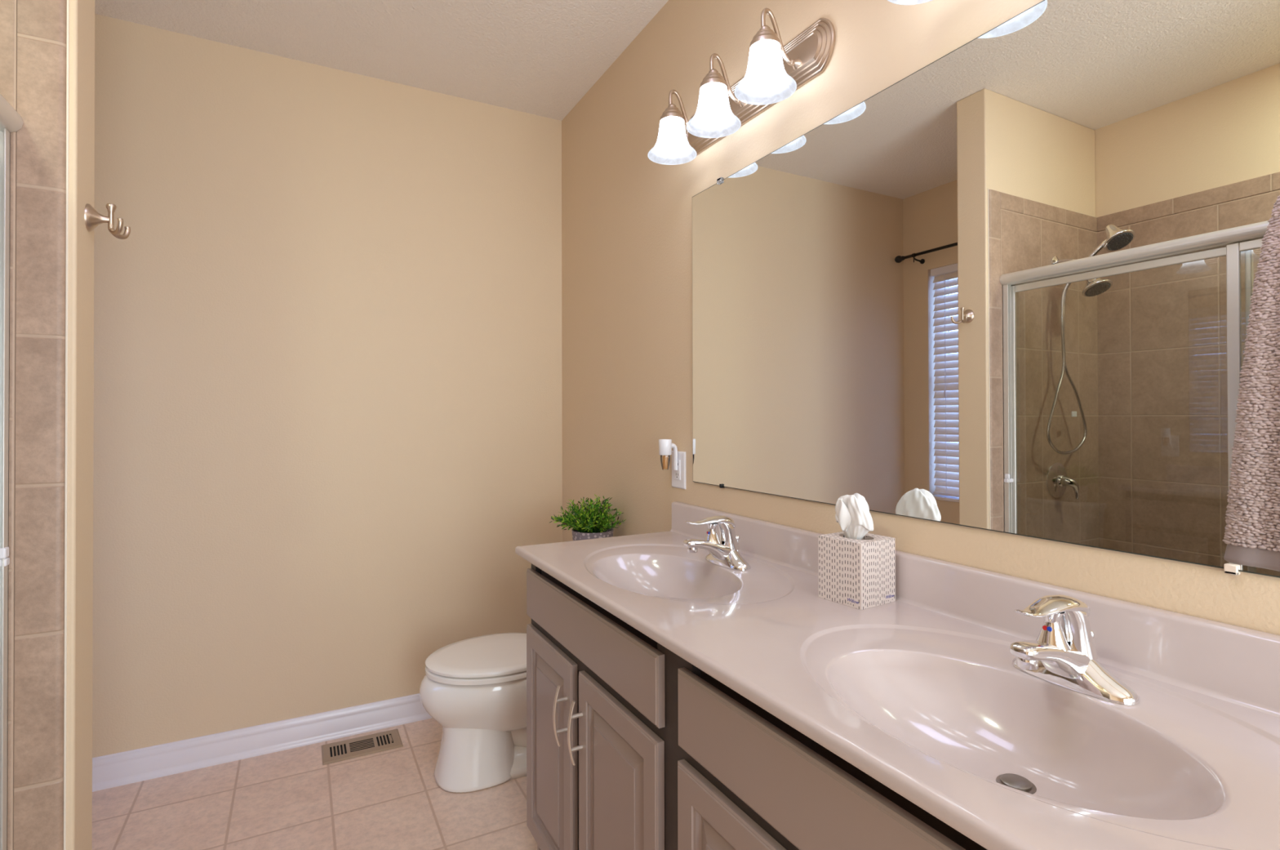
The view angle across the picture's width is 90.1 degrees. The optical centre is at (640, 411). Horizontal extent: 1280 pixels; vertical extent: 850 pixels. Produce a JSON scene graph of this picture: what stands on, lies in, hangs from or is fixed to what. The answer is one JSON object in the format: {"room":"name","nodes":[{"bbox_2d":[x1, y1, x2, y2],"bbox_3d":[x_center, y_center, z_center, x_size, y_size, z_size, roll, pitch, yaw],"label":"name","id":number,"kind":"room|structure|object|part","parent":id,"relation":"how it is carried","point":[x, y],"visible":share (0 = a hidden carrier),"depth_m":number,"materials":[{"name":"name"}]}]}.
{"room":"bathroom","nodes":[
{"label":"bathroom","id":0,"kind":"room"},
{"bbox_2d":[66,0,94,849],"bbox_3d":[-1.608,-0.051,1.196,0.882,2.740,0.139,0,0,-28],"label":"wall partition","id":1,"kind":"structure","parent":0,"point":[82,12],"depth_m":1.38,"materials":[{"name":"beige paint"}]},
{"bbox_2d":[13,15,17,849],"bbox_3d":[-1.266,0.171,1.295,0.002,2.296,0.006,0,0,-28],"label":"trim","id":2,"kind":"structure","parent":1,"relation":"attached to","point":[16,15],"depth_m":1.29,"materials":[{"name":"brown tile"}]},
{"bbox_2d":[0,0,66,849],"bbox_3d":[-1.580,0.171,1.126,0.865,2.296,0.008,0,0,-28],"label":"tiled wall","id":3,"kind":"structure","parent":1,"relation":"attached to","point":[41,159],"depth_m":1.31,"materials":[{"name":"beige tile"}]},
{"bbox_2d":[63,0,69,849],"bbox_3d":[-1.198,0.169,1.333,0.004,2.300,0.003,0,0,-28],"label":"trim","id":4,"kind":"structure","parent":1,"relation":"attached to","point":[68,1],"depth_m":1.33,"materials":[{"name":"beige paint"}]},
{"bbox_2d":[84,203,130,239],"bbox_3d":[-1.198,-0.432,1.438,0.068,0.073,0.080,0,0,-28],"label":"robe hook","id":5,"kind":"object","parent":1,"relation":"attached to","point":[93,219],"visible":1,"depth_m":1.43,"materials":[{"name":"silver metal"}]},
{"bbox_3d":[-1.193,-0.441,1.440,0.019,0.054,0.019,0,0,-28],"label":"post","id":6,"kind":"part","parent":5,"relation":"part of","materials":[{"name":"silver metal"}]},
{"bbox_2d":[92,717,537,849],"bbox_3d":[-0.421,1.362,0.571,2.688,0.100,4.620,0,0,-28],"label":"floor","id":7,"kind":"structure","parent":0,"point":[287,799],"depth_m":2.15,"materials":[{"name":"tile"}]},
{"bbox_2d":[321,728,403,764],"bbox_3d":[-1.104,1.323,2.537,0.286,0.009,0.158,0,0,-28],"label":"floor vent","id":8,"kind":"object","parent":7,"relation":"in","point":[338,751],"visible":1,"depth_m":2.53,"materials":[{"name":"beige metal"}]},
{"bbox_2d":[419,632,526,792],"bbox_3d":[-0.458,0.945,2.437,0.733,0.760,0.464,0,0,-28],"label":"toilet","id":9,"kind":"object","parent":7,"relation":"on","point":[475,687],"visible":0.6,"depth_m":2.25,"materials":[{"name":"white ceramic"}]},
{"bbox_3d":[-0.521,1.058,2.403,0.597,0.234,0.386,0,0,-28],"label":"bowl","id":10,"kind":"part","parent":9,"relation":"part of","materials":[{"name":"white ceramic"}]},
{"bbox_3d":[-0.555,0.928,2.386,0.473,0.022,0.394,0,0,-28],"label":"seat","id":11,"kind":"part","parent":9,"relation":"part of","materials":[{"name":"white plastic"}]},
{"bbox_3d":[-0.553,0.902,2.387,0.478,0.022,0.400,0,0,-28],"label":"lid","id":12,"kind":"part","parent":9,"relation":"part of","materials":[{"name":"white plastic"}]},
{"bbox_2d":[549,493,626,540],"bbox_3d":[-0.216,0.443,2.489,0.268,0.243,0.322,0,0,-28],"label":"potted plant","id":13,"kind":"object","parent":9,"relation":"on","point":[593,523],"visible":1,"depth_m":2.45,"materials":[{"name":"green plant"}]},
{"bbox_3d":[-0.187,0.512,2.507,0.164,0.104,0.164,0,0,-28],"label":"pot","id":14,"kind":"part","parent":13,"relation":"part of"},
{"bbox_2d":[526,563,986,849],"bbox_3d":[0.296,0.864,1.219,0.571,0.901,1.749,0,0,-28],"label":"vanity cabinet","id":15,"kind":"object","parent":7,"relation":"on","point":[631,744],"visible":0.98,"depth_m":1.21,"materials":[{"name":"beige paint"}]},
{"bbox_3d":[-0.244,0.914,1.717,0.017,0.587,0.351,0,0,-28],"label":"door","id":16,"kind":"part","parent":15,"relation":"part of","materials":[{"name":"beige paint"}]},
{"bbox_3d":[-0.198,0.749,1.576,0.036,0.147,0.013,0,0,-28],"label":"handle","id":17,"kind":"part","parent":15,"relation":"part of","materials":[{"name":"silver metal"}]},
{"bbox_3d":[-0.153,0.748,1.491,0.036,0.147,0.013,0,0,-28],"label":"handle","id":18,"kind":"part","parent":15,"relation":"part of","materials":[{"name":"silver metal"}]},
{"bbox_3d":[-0.144,0.524,1.532,0.017,0.135,0.774,0,0,-28],"label":"false drawer","id":19,"kind":"part","parent":15,"relation":"part of","materials":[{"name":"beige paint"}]},
{"bbox_3d":[-0.052,0.911,1.358,0.017,0.587,0.380,0,0,-28],"label":"door","id":20,"kind":"part","parent":15,"relation":"part of","materials":[{"name":"beige paint"}]},
{"bbox_3d":[0.099,0.814,1.114,0.018,0.801,1.749,0,0,-28],"label":"frame","id":21,"kind":"part","parent":15,"relation":"part of","materials":[{"name":"wood"}]},
{"bbox_3d":[0.153,0.908,0.974,0.017,0.587,0.350,0,0,-28],"label":"door","id":22,"kind":"part","parent":15,"relation":"part of","materials":[{"name":"beige paint"}]},
{"bbox_3d":[0.253,0.517,0.788,0.017,0.135,0.774,0,0,-28],"label":"false drawer","id":23,"kind":"part","parent":15,"relation":"part of","materials":[{"name":"beige paint"}]},
{"bbox_2d":[515,501,1279,849],"bbox_3d":[0.301,0.401,1.223,0.558,0.214,1.794,0,0,-28],"label":"countertop","id":24,"kind":"structure","parent":15,"relation":"on","point":[922,691],"depth_m":0.93,"materials":[{"name":"stone"}]},
{"bbox_2d":[683,515,751,570],"bbox_3d":[0.185,0.334,1.653,0.162,0.127,0.166,0,0,-28],"label":"faucet","id":25,"kind":"object","parent":24,"relation":"on","point":[723,548],"visible":1,"depth_m":1.64,"materials":[{"name":"silver metal"}]},
{"bbox_3d":[0.175,0.358,1.647,0.138,0.068,0.058,0,0,-28],"label":"spout","id":26,"kind":"part","parent":25,"relation":"part of","materials":[{"name":"silver metal"}]},
{"bbox_3d":[0.187,0.314,1.654,0.158,0.087,0.058,0,0,-28],"label":"handle","id":27,"kind":"part","parent":25,"relation":"part of","materials":[{"name":"silver metal"}]},
{"bbox_3d":[0.255,0.346,1.676,0.013,0.044,0.013,0,0,-28],"label":"lift rod","id":28,"kind":"part","parent":25,"relation":"part of","materials":[{"name":"silver metal"}]},
{"bbox_2d":[817,531,895,609],"bbox_3d":[0.450,0.325,1.331,0.109,0.130,0.109,0,0,-33],"label":"tissue box","id":29,"kind":"object","parent":24,"relation":"on","point":[859,574],"visible":0.98,"depth_m":1.29,"materials":[{"name":"cardboard"}]},
{"bbox_2d":[835,493,873,539],"bbox_3d":[0.438,0.220,1.327,0.048,0.104,0.105,0,0,-21],"label":"tissue","id":30,"kind":"object","parent":29,"relation":"in","point":[853,515],"visible":0.94,"depth_m":1.31,"materials":[{"name":"white paper"}]},
{"bbox_2d":[1008,594,1140,705],"bbox_3d":[0.585,0.328,0.907,0.162,0.127,0.166,0,0,-28],"label":"faucet","id":31,"kind":"object","parent":24,"relation":"on","point":[1064,653],"visible":1,"depth_m":0.89,"materials":[{"name":"silver metal"}]},
{"bbox_3d":[0.574,0.352,0.901,0.138,0.068,0.058,0,0,-28],"label":"spout","id":32,"kind":"part","parent":31,"relation":"part of","materials":[{"name":"silver metal"}]},
{"bbox_3d":[0.586,0.308,0.908,0.158,0.087,0.058,0,0,-28],"label":"handle","id":33,"kind":"part","parent":31,"relation":"part of","materials":[{"name":"silver metal"}]},
{"bbox_3d":[0.654,0.339,0.930,0.013,0.044,0.013,0,0,-28],"label":"lift rod","id":34,"kind":"part","parent":31,"relation":"part of","materials":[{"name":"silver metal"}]},
{"bbox_3d":[-0.929,1.254,0.596,0.120,0.120,1.525,0,0,-28],"label":"trim","id":35,"kind":"structure","parent":7,"relation":"on","visible":0},
{"bbox_2d":[0,93,23,849],"bbox_3d":[-0.930,0.287,0.603,0.083,1.813,1.525,0,0,-28],"label":"shower door","id":36,"kind":"structure","parent":35,"relation":"on","point":[11,121],"depth_m":1.28,"materials":[{"name":"clear glass"}]},
{"bbox_2d":[92,13,562,757],"bbox_3d":[-1.535,-0.041,2.539,2.558,2.740,0.120,0,0,-28],"label":"wall","id":37,"kind":"structure","parent":0,"point":[327,433],"depth_m":2.57,"materials":[{"name":"beige paint"}]},
{"bbox_2d":[92,693,431,791],"bbox_3d":[-1.437,1.273,2.501,2.418,0.110,0.020,0,0,-28],"label":"baseboard","id":38,"kind":"structure","parent":37,"relation":"attached to","point":[122,768],"depth_m":2.46,"materials":[{"name":"white paint"}]},
{"bbox_2d":[94,0,668,120],"bbox_3d":[-0.429,-1.478,0.591,2.688,0.100,4.620,0,0,-28],"label":"ceiling","id":39,"kind":"structure","parent":0,"point":[536,57],"depth_m":2.40,"materials":[{"name":"white paint"}]},
{"bbox_2d":[561,0,1279,635],"bbox_3d":[0.684,-0.056,1.231,0.120,2.740,4.520,0,0,-28],"label":"wall","id":40,"kind":"structure","parent":0,"point":[627,215],"depth_m":2.12,"materials":[{"name":"beige paint"}]},
{"bbox_2d":[671,450,685,488],"bbox_3d":[0.126,0.193,2.136,0.009,0.123,0.086,0,0,-28],"label":"wall outlet","id":41,"kind":"object","parent":40,"relation":"attached to","point":[678,477],"visible":0.91,"depth_m":2.12,"materials":[{"name":"white plastic"}]},
{"bbox_2d":[658,439,677,470],"bbox_3d":[0.093,0.142,2.118,0.067,0.102,0.043,0,0,-28],"label":"air freshener","id":42,"kind":"object","parent":41,"relation":"attached to","point":[665,446],"visible":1,"depth_m":2.11,"materials":[{"name":"white plastic"}]},
{"bbox_3d":[0.110,0.148,2.128,0.027,0.090,0.021,0,0,-28],"label":"plug arm","id":43,"kind":"part","parent":42,"relation":"part of","materials":[{"name":"white plastic"}]},
{"bbox_2d":[674,459,680,479],"bbox_3d":[0.124,0.193,2.135,0.004,0.067,0.034,0,0,-28],"label":"receptacle","id":44,"kind":"object","parent":41,"relation":"attached to","point":[677,473],"depth_m":2.12,"materials":[{"name":"white plastic"}]},
{"bbox_2d":[647,8,835,164],"bbox_3d":[0.221,-0.881,1.760,0.197,0.202,0.657,0,0,-28],"label":"vanity light","id":45,"kind":"object","parent":40,"relation":"attached to","point":[775,71],"visible":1,"depth_m":1.63,"materials":[{"name":"white glass"}]},
{"bbox_3d":[0.097,-0.835,1.942,0.149,0.112,0.149,0,0,-28],"label":"lamp shade","id":46,"kind":"part","parent":45,"relation":"part of","materials":[{"name":"white glass"}]},
{"bbox_3d":[0.138,-0.918,1.965,0.116,0.125,0.028,0,0,-28],"label":"arm","id":47,"kind":"part","parent":45,"relation":"part of","materials":[{"name":"silver metal"}]},
{"bbox_3d":[0.200,-0.837,1.748,0.149,0.112,0.149,0,0,-28],"label":"lamp shade","id":48,"kind":"part","parent":45,"relation":"part of","materials":[{"name":"white glass"}]},
{"bbox_3d":[0.241,-0.919,1.771,0.116,0.125,0.028,0,0,-28],"label":"arm","id":49,"kind":"part","parent":45,"relation":"part of","materials":[{"name":"silver metal"}]},
{"bbox_3d":[0.303,-0.838,1.555,0.149,0.112,0.149,0,0,-28],"label":"lamp shade","id":50,"kind":"part","parent":45,"relation":"part of","materials":[{"name":"white glass"}]},
{"bbox_3d":[0.345,-0.921,1.578,0.116,0.125,0.028,0,0,-28],"label":"arm","id":51,"kind":"part","parent":45,"relation":"part of","materials":[{"name":"silver metal"}]},
{"bbox_2d":[887,0,932,4],"bbox_3d":[0.639,-0.888,0.978,0.197,0.202,0.657,0,0,-28],"label":"vanity light","id":52,"kind":"object","parent":40,"relation":"attached to","point":[896,2],"visible":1,"depth_m":1.23,"materials":[{"name":"white glass"}]},
{"bbox_2d":[670,501,1279,717],"bbox_3d":[0.533,0.343,1.347,0.032,0.097,1.793,0,0,-28],"label":"backsplash","id":53,"kind":"structure","parent":40,"relation":"attached to","point":[1236,664],"depth_m":0.99,"materials":[{"name":"stone"}]},
{"bbox_2d":[692,0,1279,577],"bbox_3d":[0.562,-0.241,1.317,0.012,0.930,1.675,0,0,-28],"label":"wall mirror","id":54,"kind":"object","parent":40,"relation":"attached to","point":[1027,283],"visible":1,"depth_m":1.10,"materials":[{"name":"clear mirror"}]}
]}

